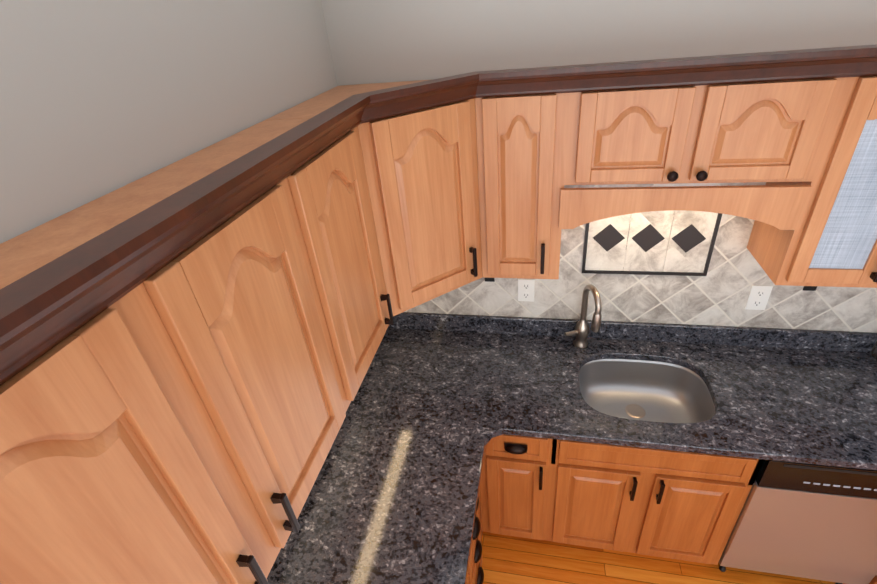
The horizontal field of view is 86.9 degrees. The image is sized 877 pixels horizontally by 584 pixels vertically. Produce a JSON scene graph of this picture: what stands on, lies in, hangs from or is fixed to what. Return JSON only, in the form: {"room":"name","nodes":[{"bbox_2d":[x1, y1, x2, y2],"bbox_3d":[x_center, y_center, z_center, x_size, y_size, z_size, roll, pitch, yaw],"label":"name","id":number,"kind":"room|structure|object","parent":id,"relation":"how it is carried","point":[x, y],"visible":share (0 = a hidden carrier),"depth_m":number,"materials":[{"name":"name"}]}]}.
{"room":"kitchen","nodes":[
{"label":"kitchen","id":0,"kind":"room"},
{"bbox_2d":[0,0,336,243],"bbox_3d":[-0.813,1.014,0.604,0.100,2.600,4.300,2,33,12],"label":"wall","id":1,"kind":"structure","parent":0,"point":[99,98],"depth_m":0.95,"materials":[{"name":"grey paint"}]},
{"bbox_2d":[0,258,279,583],"bbox_3d":[-0.567,0.408,0.621,0.316,0.720,0.478,2,33,12],"label":"upper cabinet","id":2,"kind":"object","parent":1,"relation":"attached to","point":[180,419],"depth_m":0.60,"materials":[{"name":"brown wood"}]},
{"bbox_2d":[0,162,355,548],"bbox_3d":[-0.478,0.161,0.995,0.316,0.720,0.435,2,33,12],"label":"upper cabinet","id":3,"kind":"object","parent":1,"relation":"attached to","point":[248,305],"depth_m":0.90,"materials":[{"name":"brown wood"}]},
{"bbox_2d":[176,118,393,393],"bbox_3d":[-0.389,-0.084,1.368,0.316,0.720,0.475,2,33,12],"label":"upper cabinet","id":4,"kind":"object","parent":1,"relation":"attached to","point":[334,183],"depth_m":1.27,"materials":[{"name":"brown wood"}]},
{"bbox_2d":[321,0,876,353],"bbox_3d":[1.106,-0.122,2.085,3.150,2.600,0.100,2,33,12],"label":"wall","id":5,"kind":"structure","parent":0,"point":[378,41],"depth_m":1.65,"materials":[{"name":"grey paint"}]},
{"bbox_2d":[266,80,482,315],"bbox_3d":[-0.145,-0.371,1.780,0.602,0.720,0.602,2,33,12],"label":"upper cabinet","id":6,"kind":"object","parent":5,"relation":"attached to","point":[421,168],"visible":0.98,"depth_m":1.58,"materials":[{"name":"brown wood"}]},
{"bbox_2d":[475,92,574,278],"bbox_3d":[0.326,-0.433,1.802,0.304,0.720,0.316,2,33,12],"label":"upper cabinet","id":7,"kind":"object","parent":5,"relation":"attached to","point":[536,153],"depth_m":1.64,"materials":[{"name":"brown wood"}]},
{"bbox_2d":[0,44,876,385],"bbox_3d":[0.991,-0.188,0.601,2.735,0.078,1.694,2,33,12],"label":"crown molding","id":8,"kind":"structure","parent":7,"relation":"attached to","point":[50,304],"depth_m":0.83,"materials":[{"name":"brown wood"}]},
{"bbox_2d":[559,185,812,229],"bbox_3d":[0.818,-0.288,1.597,0.774,0.150,0.020,2,33,12],"label":"valance","id":9,"kind":"object","parent":7,"relation":"attached to","point":[781,207],"visible":1,"depth_m":1.56,"materials":[{"name":"brown wood"}]},
{"bbox_2d":[404,182,876,349],"bbox_3d":[1.136,-0.165,1.984,3.034,0.944,0.008,2,33,12],"label":"wall tile","id":10,"kind":"structure","parent":5,"relation":"attached to","point":[718,294],"depth_m":2.10,"materials":[{"name":"beige tile"}]},
{"bbox_2d":[485,278,494,281],"bbox_3d":[0.248,-0.071,2.249,0.048,0.048,0.003,2,33,12],"label":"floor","id":11,"kind":"structure","parent":10,"relation":"attached to","point":[486,279],"depth_m":2.26,"materials":[{"name":"black"}]},
{"bbox_2d":[518,279,534,301],"bbox_3d":[0.425,-0.007,2.247,0.078,0.124,0.008,2,33,12],"label":"electrical outlet","id":12,"kind":"object","parent":10,"relation":"attached to","point":[525,289],"visible":1,"depth_m":2.24,"materials":[{"name":"white plastic"}]},
{"bbox_2d":[745,285,772,309],"bbox_3d":[1.407,0.026,2.035,0.078,0.124,0.008,2,33,12],"label":"electrical outlet","id":13,"kind":"object","parent":10,"relation":"attached to","point":[759,296],"visible":1,"depth_m":2.03,"materials":[{"name":"white plastic"}]},
{"bbox_2d":[803,286,816,290],"bbox_3d":[1.579,-0.026,1.963,0.048,0.048,0.003,2,33,12],"label":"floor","id":14,"kind":"structure","parent":10,"relation":"attached to","point":[809,288],"depth_m":1.97,"materials":[{"name":"black"}]},
{"bbox_2d":[582,210,721,275],"bbox_3d":[0.900,-0.231,1.986,0.523,0.358,0.009,2,33,12],"label":"decorative tile panel","id":15,"kind":"object","parent":5,"relation":"attached to","point":[692,240],"visible":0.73,"depth_m":2.00,"materials":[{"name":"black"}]},
{"bbox_2d":[571,76,862,187],"bbox_3d":[0.832,-0.579,1.585,0.765,0.330,0.316,2,33,12],"label":"upper cabinet","id":16,"kind":"object","parent":5,"relation":"attached to","point":[774,132],"depth_m":1.45,"materials":[{"name":"brown wood"}]},
{"bbox_2d":[747,76,876,287],"bbox_3d":[1.523,-0.392,1.544,0.615,0.720,0.316,2,33,12],"label":"upper cabinet","id":17,"kind":"object","parent":5,"relation":"attached to","point":[834,244],"depth_m":1.53,"materials":[{"name":"brown wood"}]},
{"bbox_2d":[481,531,843,583],"bbox_3d":[2.179,2.176,0.780,5.950,0.060,4.700,2,33,12],"label":"floor","id":18,"kind":"structure","parent":0,"point":[507,559],"depth_m":2.26,"materials":[{"name":"brown wood"}]},
{"bbox_2d":[466,550,473,583],"bbox_3d":[-0.266,1.417,1.492,0.618,0.880,0.933,2,33,12],"label":"base cabinet","id":19,"kind":"object","parent":18,"relation":"on","point":[470,574],"depth_m":1.80,"materials":[{"name":"brown wood"}]},
{"bbox_2d":[471,486,483,583],"bbox_3d":[-0.138,1.064,2.029,0.618,0.880,0.514,2,33,12],"label":"base cabinet","id":20,"kind":"object","parent":18,"relation":"on","point":[475,573],"depth_m":1.93,"materials":[{"name":"brown wood"}]},
{"bbox_2d":[480,434,876,583],"bbox_3d":[0.783,0.799,2.297,2.288,0.880,0.668,2,33,12],"label":"base cabinet","id":21,"kind":"object","parent":18,"relation":"on","point":[680,505],"visible":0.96,"depth_m":1.99,"materials":[{"name":"brown wood"}]},
{"bbox_2d":[267,312,498,583],"bbox_3d":[-0.288,1.028,1.158,0.690,0.135,3.198,2,33,12],"label":"countertop","id":22,"kind":"structure","parent":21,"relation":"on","point":[439,402],"depth_m":1.76,"materials":[{"name":"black stone"}]},
{"bbox_2d":[483,316,876,469],"bbox_3d":[1.060,0.385,1.953,1.626,0.135,0.678,2,33,12],"label":"countertop","id":23,"kind":"structure","parent":21,"relation":"on","point":[786,395],"depth_m":1.97,"materials":[{"name":"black stone"}]},
{"bbox_2d":[564,284,601,348],"bbox_3d":[0.661,0.127,2.137,0.151,0.372,0.171,2,33,12],"label":"faucet","id":24,"kind":"object","parent":23,"relation":"on","point":[581,330],"visible":1,"depth_m":2.14,"materials":[{"name":"silver metal"}]},
{"bbox_2d":[579,359,714,422],"bbox_3d":[0.904,0.509,2.079,0.584,0.179,0.454,2,33,12],"label":"sink basin","id":25,"kind":"object","parent":23,"relation":"in","point":[652,391],"visible":0.48,"depth_m":2.21,"materials":[{"name":"silver metal"}]},
{"bbox_2d":[719,460,876,583],"bbox_3d":[1.596,0.829,2.121,0.580,0.876,0.617,2,33,12],"label":"dishwasher","id":26,"kind":"object","parent":18,"relation":"on","point":[811,521],"visible":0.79,"depth_m":1.85,"materials":[{"name":"silver metal"}]},
{"bbox_2d":[871,345,876,359],"bbox_3d":[2.240,0.749,1.839,0.748,1.200,0.740,2,33,12],"label":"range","id":27,"kind":"object","parent":18,"relation":"on","point":[874,354],"depth_m":2.03,"materials":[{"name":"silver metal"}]}
]}

